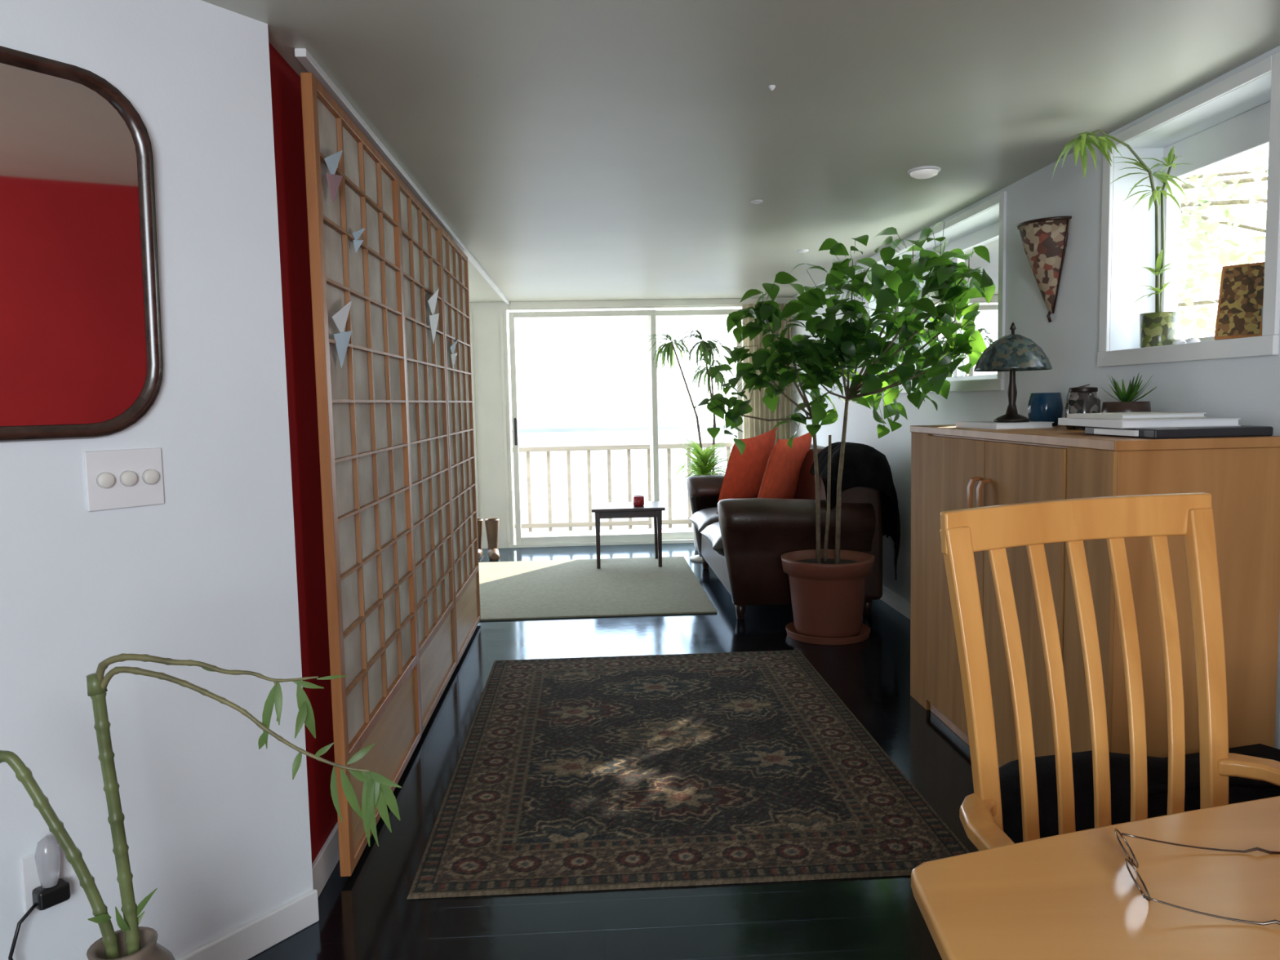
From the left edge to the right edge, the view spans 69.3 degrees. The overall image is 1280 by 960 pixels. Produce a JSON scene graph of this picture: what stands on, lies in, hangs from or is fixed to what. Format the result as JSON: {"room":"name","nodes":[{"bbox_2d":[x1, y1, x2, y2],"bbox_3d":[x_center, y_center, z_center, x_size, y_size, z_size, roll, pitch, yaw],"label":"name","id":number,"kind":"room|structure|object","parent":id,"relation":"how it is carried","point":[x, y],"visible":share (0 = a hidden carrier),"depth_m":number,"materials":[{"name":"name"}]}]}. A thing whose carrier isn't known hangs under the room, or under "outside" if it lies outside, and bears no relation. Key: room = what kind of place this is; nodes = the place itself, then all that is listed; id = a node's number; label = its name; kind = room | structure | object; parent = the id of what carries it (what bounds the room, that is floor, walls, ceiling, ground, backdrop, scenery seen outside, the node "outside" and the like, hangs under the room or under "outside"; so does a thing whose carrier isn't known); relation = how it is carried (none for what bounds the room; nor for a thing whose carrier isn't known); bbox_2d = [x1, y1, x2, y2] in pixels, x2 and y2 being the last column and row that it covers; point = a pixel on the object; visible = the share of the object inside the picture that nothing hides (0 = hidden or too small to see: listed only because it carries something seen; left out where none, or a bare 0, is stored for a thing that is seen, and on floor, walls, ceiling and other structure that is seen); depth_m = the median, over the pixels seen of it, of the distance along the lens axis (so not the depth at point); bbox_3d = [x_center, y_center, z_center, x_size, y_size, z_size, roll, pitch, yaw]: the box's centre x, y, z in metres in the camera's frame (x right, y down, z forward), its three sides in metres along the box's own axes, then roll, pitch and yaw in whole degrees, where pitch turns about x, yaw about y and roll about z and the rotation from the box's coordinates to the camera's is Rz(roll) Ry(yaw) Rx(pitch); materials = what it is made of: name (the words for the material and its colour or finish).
{"room":"living room","nodes":[
{"label":"living room","id":0,"kind":"room"},
{"bbox_2d":[86,926,175,959],"bbox_3d":[-0.822,0.837,1.483,0.180,0.195,0.179,-1,5,-3],"label":"vase","id":1,"kind":"object","parent":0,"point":[144,946],"depth_m":1.48,"materials":[{"name":"beige ceramic"}]},
{"bbox_2d":[0,0,313,959],"bbox_3d":[-1.836,0.154,1.046,0.120,2.250,3.200,2,6,35],"label":"wall","id":2,"kind":"structure","parent":0,"point":[216,822],"depth_m":2.08,"materials":[{"name":"white paint"}]},
{"bbox_2d":[8,878,70,959],"bbox_3d":[-1.189,1.003,1.852,0.052,0.374,0.120,0,5,13],"label":"power adapter","id":3,"kind":"object","parent":2,"relation":"attached to","point":[43,899],"visible":0.98,"depth_m":1.84,"materials":[{"name":"black plastic"}]},
{"bbox_2d":[21,835,62,915],"bbox_3d":[-1.187,0.789,1.856,0.057,0.162,0.070,2,6,35],"label":"night light","id":4,"kind":"object","parent":2,"relation":"attached to","point":[42,868],"visible":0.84,"depth_m":1.84,"materials":[{"name":"white plastic"}]},
{"bbox_2d":[0,45,163,442],"bbox_3d":[-1.329,-0.428,1.595,0.046,0.745,1.000,2,6,35],"label":"wall mirror","id":5,"kind":"object","parent":2,"relation":"attached to","point":[81,345],"visible":1,"depth_m":1.86,"materials":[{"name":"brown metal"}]},
{"bbox_2d":[83,447,164,511],"bbox_3d":[-1.095,-0.003,1.975,0.021,0.125,0.160,2,6,35],"label":"switch plate","id":6,"kind":"object","parent":2,"relation":"attached to","point":[114,479],"visible":1,"depth_m":1.97,"materials":[{"name":"white plastic"}]},
{"bbox_2d":[177,888,319,959],"bbox_3d":[-1.757,1.235,1.102,0.014,0.085,3.205,2,6,35],"label":"baseboard","id":7,"kind":"structure","parent":2,"relation":"attached to","point":[265,931],"depth_m":2.28,"materials":[{"name":"white paint"}]},
{"bbox_2d":[268,41,339,897],"bbox_3d":[-1.043,-0.107,3.925,0.128,2.250,3.300,-1,5,-3],"label":"wall","id":8,"kind":"structure","parent":0,"point":[286,86],"depth_m":2.54,"materials":[{"name":"red paint"}]},
{"bbox_2d":[248,542,978,959],"bbox_3d":[-0.767,1.137,3.094,5.530,0.100,11.250,-1,5,-3],"label":"floor","id":9,"kind":"structure","parent":0,"point":[366,914],"depth_m":2.54,"materials":[{"name":"black wood"}]},
{"bbox_2d":[300,72,421,876],"bbox_3d":[-0.876,-0.020,3.042,0.030,2.180,1.090,-1,5,-3],"label":"shoji panel","id":10,"kind":"object","parent":9,"relation":"on","point":[362,411],"visible":0.97,"depth_m":2.90,"materials":[{"name":"orange wood"}]},
{"bbox_2d":[324,150,342,203],"bbox_3d":[-0.842,-0.851,2.577,0.032,0.161,0.141,-1,5,-3],"label":"ornament","id":11,"kind":"object","parent":10,"relation":"attached to","point":[334,180],"visible":1,"depth_m":2.56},
{"bbox_2d":[331,297,351,367],"bbox_3d":[-0.835,-0.423,2.633,0.034,0.207,0.181,-1,5,-3],"label":"ornament","id":12,"kind":"object","parent":10,"relation":"attached to","point":[342,339],"visible":1,"depth_m":2.62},
{"bbox_2d":[352,228,365,253],"bbox_3d":[-0.854,-0.734,2.827,0.032,0.082,0.070,-1,5,-3],"label":"ornament","id":13,"kind":"object","parent":10,"relation":"attached to","point":[357,243],"visible":1,"depth_m":2.82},
{"bbox_2d":[398,176,457,734],"bbox_3d":[-0.934,-0.108,4.082,0.030,2.180,0.998,-1,5,-3],"label":"shoji panel","id":14,"kind":"object","parent":9,"relation":"on","point":[420,233],"visible":0.8,"depth_m":4.05,"materials":[{"name":"brown wood"}]},
{"bbox_2d":[427,285,439,342],"bbox_3d":[-0.923,-0.753,4.189,0.032,0.276,0.241,-1,5,-3],"label":"ornament","id":15,"kind":"object","parent":14,"relation":"attached to","point":[433,318],"visible":1,"depth_m":4.17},
{"bbox_2d":[440,225,480,664],"bbox_3d":[-0.985,-0.191,5.077,0.030,2.180,0.998,-1,5,-3],"label":"shoji panel","id":16,"kind":"object","parent":9,"relation":"on","point":[455,269],"visible":0.82,"depth_m":5.07,"materials":[{"name":"brown wood"}]},
{"bbox_2d":[449,338,457,368],"bbox_3d":[-0.952,-0.654,4.768,0.032,0.162,0.140,-1,5,-3],"label":"ornament","id":17,"kind":"object","parent":16,"relation":"attached to","point":[452,347],"visible":1,"depth_m":4.75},
{"bbox_2d":[476,518,484,561],"bbox_3d":[-1.415,0.516,7.946,0.124,0.349,0.244,-1,5,3],"label":"boot","id":18,"kind":"object","parent":9,"relation":"on","point":[480,521],"visible":0.31,"depth_m":7.97,"materials":[{"name":"leather"}]},
{"bbox_2d":[484,518,500,561],"bbox_3d":[-1.256,0.514,7.935,0.124,0.349,0.244,-2,5,-14],"label":"boot","id":19,"kind":"object","parent":9,"relation":"on","point":[491,524],"visible":1,"depth_m":7.94,"materials":[{"name":"leather"}]},
{"bbox_2d":[478,556,717,620],"bbox_3d":[-0.900,0.773,6.750,2.660,0.012,2.080,-1,5,-3],"label":"carpet","id":20,"kind":"object","parent":9,"relation":"on","point":[630,586],"visible":0.56,"depth_m":6.54,"materials":[{"name":"beige carpet"}]},
{"bbox_2d":[591,501,665,568],"bbox_3d":[-0.098,0.442,7.549,0.580,0.478,0.480,-1,5,-3],"label":"coffee table","id":21,"kind":"object","parent":20,"relation":"on","point":[654,509],"visible":1,"depth_m":7.34,"materials":[{"name":"brown wood"}]},
{"bbox_2d":[632,495,644,506],"bbox_3d":[-0.011,0.168,7.470,0.090,0.078,0.090,-1,5,-3],"label":"candle jar","id":22,"kind":"object","parent":21,"relation":"on","point":[638,500],"visible":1,"depth_m":7.43,"materials":[{"name":"red glass"}]},
{"bbox_2d":[638,329,737,551],"bbox_3d":[0.414,-0.333,8.134,0.887,1.925,0.670,-1,5,-3],"label":"dracaena","id":23,"kind":"object","parent":9,"relation":"on","point":[668,348],"visible":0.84,"depth_m":8.04,"materials":[{"name":"plant"}]},
{"bbox_2d":[691,511,697,551],"bbox_3d":[0.607,0.396,8.226,0.310,0.450,0.310,-1,5,-3],"label":"planter","id":24,"kind":"object","parent":23,"relation":"on","point":[694,532],"depth_m":8.19,"materials":[{"name":"ceramic"}]},
{"bbox_2d":[406,649,969,899],"bbox_3d":[0.105,1.013,3.689,1.600,0.010,2.300,-1,5,-3],"label":"area rug","id":25,"kind":"object","parent":9,"relation":"on","point":[580,774],"visible":1,"depth_m":3.18,"materials":[{"name":"carpet"}]},
{"bbox_2d":[665,434,732,561],"bbox_3d":[0.519,0.132,7.797,0.777,1.053,0.676,-1,5,-3],"label":"spider plant","id":26,"kind":"object","parent":9,"relation":"on","point":[702,467],"visible":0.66,"depth_m":7.64,"materials":[{"name":"green plant"}]},
{"bbox_2d":[686,444,882,619],"bbox_3d":[0.908,0.268,6.453,1.015,0.993,2.049,-1,5,-3],"label":"sofa","id":27,"kind":"object","parent":9,"relation":"on","point":[744,544],"visible":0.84,"depth_m":5.52,"materials":[{"name":"brown leather"}]},
{"bbox_2d":[687,506,719,533],"bbox_3d":[0.722,0.317,6.834,0.680,0.210,0.760,-1,5,-3],"label":"seat cushion","id":28,"kind":"object","parent":27,"relation":"on","point":[703,517],"depth_m":6.75,"materials":[{"name":"leather"}]},
{"bbox_2d":[698,521,724,556],"bbox_3d":[0.763,0.381,6.068,0.680,0.210,0.760,-1,5,-3],"label":"seat cushion","id":29,"kind":"object","parent":27,"relation":"on","point":[712,532],"depth_m":6.00,"materials":[{"name":"leather"}]},
{"bbox_2d":[716,426,777,514],"bbox_3d":[0.782,-0.077,6.729,0.113,0.598,0.656,3,6,39],"label":"throw pillow","id":30,"kind":"object","parent":27,"relation":"on","point":[744,474],"visible":0.76,"depth_m":6.68,"materials":[{"name":"red fabric"}]},
{"bbox_2d":[757,432,812,498],"bbox_3d":[0.962,-0.046,6.205,0.160,0.554,0.653,2,6,34],"label":"throw pillow","id":31,"kind":"object","parent":27,"relation":"on","point":[781,474],"visible":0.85,"depth_m":6.10,"materials":[{"name":"red fabric"}]},
{"bbox_2d":[809,441,900,580],"bbox_3d":[1.302,0.177,5.660,0.449,0.813,0.451,-1,5,-3],"label":"throw blanket","id":32,"kind":"object","parent":27,"relation":"on","point":[864,465],"visible":0.78,"depth_m":5.46,"materials":[{"name":"black fabric"}]},
{"bbox_2d":[693,222,995,644],"bbox_3d":[1.119,-0.214,4.933,1.655,2.204,0.946,2,6,35],"label":"potted ficus","id":33,"kind":"object","parent":9,"relation":"on","point":[828,587],"visible":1,"depth_m":4.91,"materials":[{"name":"plant"}]},
{"bbox_2d":[781,549,875,638],"bbox_3d":[1.050,0.640,5.185,0.514,0.429,0.514,-1,5,-3],"label":"pot","id":34,"kind":"object","parent":33,"relation":"on","point":[828,588],"depth_m":5.02,"materials":[{"name":"ceramic"}]},
{"bbox_2d":[910,424,1279,767],"bbox_3d":[1.450,0.421,3.304,0.528,1.200,1.582,-1,5,-3],"label":"cabinet","id":35,"kind":"object","parent":9,"relation":"on","point":[953,468],"visible":0.64,"depth_m":2.56,"materials":[{"name":"brown wood"}]},
{"bbox_2d":[955,421,1053,429],"bbox_3d":[1.398,-0.213,3.565,0.230,0.022,0.300,-2,5,-9],"label":"magazine","id":36,"kind":"object","parent":35,"relation":"on","point":[975,424],"visible":0.88,"depth_m":3.43,"materials":[{"name":"white paper"}]},
{"bbox_2d":[973,322,1052,422],"bbox_3d":[1.411,-0.408,3.509,0.276,0.376,0.276,-1,5,-3],"label":"table lamp","id":37,"kind":"object","parent":36,"relation":"on","point":[1012,353],"visible":1,"depth_m":3.43,"materials":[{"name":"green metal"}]},
{"bbox_2d":[1026,392,1063,426],"bbox_3d":[1.602,-0.280,3.660,0.132,0.130,0.131,-1,5,-3],"label":"bowl","id":38,"kind":"object","parent":35,"relation":"on","point":[1042,406],"visible":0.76,"depth_m":3.61,"materials":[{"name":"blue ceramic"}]},
{"bbox_2d":[1064,383,1100,429],"bbox_3d":[1.549,-0.256,3.237,0.109,0.157,0.109,2,6,34],"label":"glass jar","id":39,"kind":"object","parent":35,"relation":"on","point":[1082,399],"visible":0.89,"depth_m":3.20,"materials":[{"name":"clear glass"}]},
{"bbox_2d":[1084,425,1273,439],"bbox_3d":[1.536,-0.142,2.673,0.351,0.026,0.340,-2,5,-5],"label":"binder","id":40,"kind":"object","parent":35,"relation":"on","point":[1242,430],"visible":0.87,"depth_m":2.51,"materials":[{"name":"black plastic"}]},
{"bbox_2d":[1057,417,1240,428],"bbox_3d":[1.510,-0.175,2.780,0.330,0.022,0.400,-1,5,0],"label":"magazine","id":41,"kind":"object","parent":40,"relation":"on","point":[1200,421],"visible":0.89,"depth_m":2.58,"materials":[{"name":"white paper"}]},
{"bbox_2d":[1066,411,1206,419],"bbox_3d":[1.498,-0.196,2.808,0.270,0.014,0.260,-2,5,-9],"label":"notebook","id":42,"kind":"object","parent":41,"relation":"on","point":[1112,415],"visible":1,"depth_m":2.70,"materials":[{"name":"white paper"}]},
{"bbox_2d":[1101,373,1155,413],"bbox_3d":[1.618,-0.260,3.071,0.151,0.191,0.196,-1,5,-3],"label":"succulent bowl","id":43,"kind":"object","parent":42,"relation":"on","point":[1126,404],"visible":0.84,"depth_m":3.04,"materials":[{"name":"brown ceramic"}]},
{"bbox_2d":[911,795,1279,959],"bbox_3d":[1.008,0.876,0.731,1.355,0.750,1.440,-1,5,-3],"label":"dining table","id":44,"kind":"object","parent":9,"relation":"on","point":[1074,895],"visible":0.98,"depth_m":1.07,"materials":[{"name":"brown wood"}]},
{"bbox_2d":[1114,828,1279,925],"bbox_3d":[0.674,0.456,1.093,0.212,0.038,0.182,0,5,14],"label":"eyeglasses","id":45,"kind":"object","parent":44,"relation":"on","point":[1148,898],"visible":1,"depth_m":1.09,"materials":[{"name":"metal"}]},
{"bbox_2d":[939,492,1279,850],"bbox_3d":[0.861,0.623,1.479,0.630,1.137,0.666,-1,5,-3],"label":"dining chair","id":46,"kind":"object","parent":9,"relation":"on","point":[993,529],"visible":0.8,"depth_m":1.67,"materials":[{"name":"brown wood"}]},
{"bbox_2d":[969,743,1279,843],"bbox_3d":[1.291,0.879,2.254,0.972,0.446,0.440,-1,5,-3],"label":"seat cushion","id":47,"kind":"object","parent":46,"relation":"on","point":[1241,789],"visible":0.23,"depth_m":2.13,"materials":[{"name":"black fabric"}]},
{"bbox_3d":[-0.817,1.079,1.504,0.329,0.292,0.327,-1,5,-3],"label":"plant stand","id":48,"kind":"object","parent":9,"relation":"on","visible":0},
{"bbox_2d":[0,653,401,959],"bbox_3d":[-0.703,0.599,1.470,0.662,0.666,0.179,-1,5,-3],"label":"bamboo","id":49,"kind":"object","parent":48,"relation":"on","point":[132,941],"visible":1,"depth_m":1.46,"materials":[{"name":"green plant"}]},
{"bbox_2d":[469,302,792,548],"bbox_3d":[-1.090,-0.500,8.552,5.530,2.250,0.120,-1,5,-3],"label":"wall","id":50,"kind":"structure","parent":0,"point":[485,315],"depth_m":8.47,"materials":[{"name":"beige paint"}]},
{"bbox_2d":[469,312,479,518],"bbox_3d":[-1.515,-0.463,8.460,0.030,2.110,0.025,-1,5,-3],"label":"trim","id":51,"kind":"structure","parent":50,"relation":"attached to","point":[471,326],"depth_m":8.44,"materials":[{"name":"beige paint"}]},
{"bbox_2d":[499,311,510,542],"bbox_3d":[-1.236,-0.470,8.474,0.030,2.110,0.025,-1,5,-3],"label":"trim","id":52,"kind":"structure","parent":50,"relation":"attached to","point":[501,324],"depth_m":8.46,"materials":[{"name":"beige paint"}]},
{"bbox_2d":[508,309,659,544],"bbox_3d":[-0.503,-0.481,8.535,1.340,2.130,0.080,-1,5,-3],"label":"door","id":53,"kind":"structure","parent":50,"relation":"in","point":[520,540],"depth_m":8.53,"materials":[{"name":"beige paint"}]},
{"bbox_2d":[511,538,693,547],"bbox_3d":[-0.084,0.582,8.687,2.220,0.030,0.140,-1,5,-3],"label":"trim","id":54,"kind":"structure","parent":50,"relation":"attached to","point":[671,540],"depth_m":8.61,"materials":[{"name":"beige paint"}]},
{"bbox_2d":[510,297,792,308],"bbox_3d":[0.114,-1.615,8.448,2.580,0.060,0.030,-1,5,-3],"label":"trim","id":55,"kind":"structure","parent":50,"relation":"attached to","point":[731,301],"depth_m":8.43,"materials":[{"name":"beige paint"}]},
{"bbox_2d":[647,309,742,539],"bbox_3d":[0.527,-0.512,8.658,0.870,2.130,0.050,-1,5,-3],"label":"door","id":56,"kind":"structure","parent":50,"relation":"in","point":[667,535],"depth_m":8.59,"materials":[{"name":"beige paint"}]},
{"bbox_2d":[201,0,1279,302],"bbox_3d":[-0.816,-1.204,2.895,5.530,0.100,11.250,-1,5,-3],"label":"ceiling","id":57,"kind":"structure","parent":0,"point":[575,149],"depth_m":2.91,"materials":[{"name":"paint"}]},
{"bbox_2d":[294,48,510,304],"bbox_3d":[-1.033,-1.350,5.383,0.030,0.022,6.050,-1,5,-3],"label":"trim","id":58,"kind":"structure","parent":57,"relation":"attached to","point":[303,55],"depth_m":3.19,"materials":[{"name":"white paint"}]},
{"bbox_2d":[751,199,762,204],"bbox_3d":[0.546,-1.297,4.322,0.056,0.014,0.055,-1,5,-3],"label":"cap","id":59,"kind":"object","parent":57,"relation":"attached to","point":[754,202],"visible":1,"depth_m":4.31,"materials":[{"name":"white plastic"}]},
{"bbox_2d":[768,84,775,90],"bbox_3d":[0.391,-1.159,2.737,0.020,0.014,0.020,-1,5,-3],"label":"cap","id":60,"kind":"object","parent":57,"relation":"attached to","point":[771,87],"visible":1,"depth_m":2.73,"materials":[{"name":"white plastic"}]},
{"bbox_2d":[795,249,808,253],"bbox_3d":[1.017,-1.433,5.803,0.080,0.014,0.079,-1,5,-3],"label":"cap","id":61,"kind":"object","parent":57,"relation":"attached to","point":[797,251],"visible":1,"depth_m":5.78,"materials":[{"name":"white plastic"}]},
{"bbox_2d":[907,165,941,178],"bbox_3d":[1.165,-1.254,3.796,0.131,0.033,0.131,-1,5,-3],"label":"recessed light","id":62,"kind":"object","parent":57,"relation":"in","point":[927,171],"visible":1,"depth_m":3.76,"materials":[{"name":"white plastic"}]},
{"bbox_2d":[791,45,1279,749],"bbox_3d":[1.725,-0.285,5.345,0.250,2.250,6.800,-1,5,-3],"label":"wall","id":63,"kind":"structure","parent":0,"point":[1247,388],"depth_m":3.50,"materials":[{"name":"white paint"}]},
{"bbox_2d":[742,302,791,446],"bbox_3d":[1.174,-0.534,8.520,0.450,2.150,0.053,-1,5,-3],"label":"curtain","id":64,"kind":"object","parent":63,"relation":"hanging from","point":[753,427],"visible":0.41,"depth_m":8.50,"materials":[{"name":"beige fabric"}]},
{"bbox_2d":[880,585,911,619],"bbox_3d":[1.562,0.704,6.439,0.012,0.100,4.570,-1,5,-3],"label":"baseboard","id":65,"kind":"structure","parent":63,"relation":"attached to","point":[901,605],"depth_m":5.75,"materials":[{"name":"white paint"}]},
{"bbox_2d":[866,191,1006,394],"bbox_3d":[1.582,-0.934,5.197,0.018,0.885,2.070,-1,5,-3],"label":"trim","id":66,"kind":"structure","parent":63,"relation":"attached to","point":[986,384],"depth_m":4.29,"materials":[{"name":"white paint"}]},
{"bbox_2d":[897,221,999,383],"bbox_3d":[1.796,-0.947,5.207,0.050,0.790,1.970,-1,5,-3],"label":"window","id":67,"kind":"structure","parent":63,"relation":"in","point":[988,237],"depth_m":4.89,"materials":[{"name":"white paint"}]},
{"bbox_2d":[1016,215,1071,322],"bbox_3d":[1.598,-0.835,3.734,0.141,0.398,0.280,-1,5,-3],"label":"wall sconce","id":68,"kind":"object","parent":63,"relation":"attached to","point":[1044,240],"visible":1,"depth_m":3.67,"materials":[{"name":"paper"}]},
{"bbox_2d":[1051,129,1194,347],"bbox_3d":[1.629,-0.805,3.120,0.503,0.718,0.231,-2,5,-13],"label":"bamboo","id":69,"kind":"object","parent":63,"relation":"on","point":[1158,328],"visible":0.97,"depth_m":3.14,"materials":[{"name":"green plant"}]},
{"bbox_2d":[1139,311,1177,347],"bbox_3d":[1.790,-0.515,3.199,0.116,0.120,0.116,-1,5,-3],"label":"pot","id":70,"kind":"object","parent":69,"relation":"on","point":[1157,328],"depth_m":3.15,"materials":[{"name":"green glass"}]},
{"bbox_2d":[1172,338,1186,344],"bbox_3d":[1.765,-0.451,3.032,0.040,0.022,0.040,-1,5,-3],"label":"pebble","id":71,"kind":"object","parent":63,"relation":"on","point":[1178,341],"visible":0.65,"depth_m":3.02,"materials":[{"name":"white stone"}]},
{"bbox_2d":[1097,50,1279,367],"bbox_3d":[1.703,-0.781,2.930,0.018,0.810,0.880,-1,5,-3],"label":"trim","id":72,"kind":"structure","parent":63,"relation":"attached to","point":[1266,344],"depth_m":2.73,"materials":[{"name":"white paint"}]},
{"bbox_2d":[1186,337,1199,342],"bbox_3d":[1.769,-0.445,2.962,0.040,0.022,0.040,-1,5,-3],"label":"pebble","id":73,"kind":"object","parent":63,"relation":"on","point":[1193,340],"visible":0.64,"depth_m":2.95,"materials":[{"name":"white stone"}]},
{"bbox_2d":[1161,101,1270,343],"bbox_3d":[1.917,-0.794,2.941,0.050,0.715,0.780,-1,5,-3],"label":"window","id":74,"kind":"structure","parent":63,"relation":"in","point":[1246,133],"depth_m":3.09,"materials":[{"name":"white paint"}]},
{"bbox_2d":[1213,262,1264,340],"bbox_3d":[1.830,-0.540,2.801,0.069,0.228,0.140,-5,6,-40],"label":"block","id":75,"kind":"object","parent":63,"relation":"on","point":[1241,296],"visible":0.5,"depth_m":2.80,"materials":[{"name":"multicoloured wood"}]},
{"label":"outside","id":76,"kind":"structure","parent":0,"visible":0},
{"bbox_2d":[514,526,693,542],"bbox_3d":[-0.769,0.632,9.378,7.400,0.080,1.260,-1,5,-3],"label":"deck","id":77,"kind":"object","parent":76,"point":[618,531],"visible":0.07,"depth_m":9.81,"materials":[{"name":"white"}]},
{"bbox_2d":[511,441,733,531],"bbox_3d":[-0.860,0.092,9.911,7.300,0.910,0.140,-1,5,-3],"label":"balcony railing","id":78,"kind":"object","parent":77,"relation":"on","point":[548,449],"visible":0.23,"depth_m":9.91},
{"bbox_2d":[731,307,743,445],"bbox_3d":[1.037,-0.612,9.290,0.060,2.340,1.040,-1,5,-3],"label":"privacy screen","id":79,"kind":"object","parent":77,"relation":"on","point":[733,339],"visible":0.02,"depth_m":9.60,"materials":[{"name":"beige paint"}]},
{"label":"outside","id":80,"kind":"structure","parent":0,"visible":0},
{"bbox_3d":[5.419,1.259,3.713,6.860,0.100,10.600,-1,5,-3],"label":"terrace","id":81,"kind":"object","parent":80,"visible":0},
{"bbox_2d":[1177,147,1268,337],"bbox_3d":[3.164,-0.996,6.298,2.167,4.097,5.249,-1,5,-3],"label":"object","id":82,"kind":"object","parent":81,"relation":"on","point":[1211,180],"visible":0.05,"depth_m":5.28,"materials":[{"name":"grey plant"}]},
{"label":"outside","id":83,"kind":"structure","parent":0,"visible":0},
{"bbox_2d":[511,414,733,531],"bbox_3d":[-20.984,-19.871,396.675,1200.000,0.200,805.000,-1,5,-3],"label":"sea","id":84,"kind":"structure","parent":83,"point":[598,459],"depth_m":195.60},
{"bbox_2d":[511,424,730,432],"bbox_3d":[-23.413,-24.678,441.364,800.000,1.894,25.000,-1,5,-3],"label":"shoreline","id":85,"kind":"structure","parent":84,"relation":"on","point":[548,429],"depth_m":429.22,"materials":[{"name":"white"}]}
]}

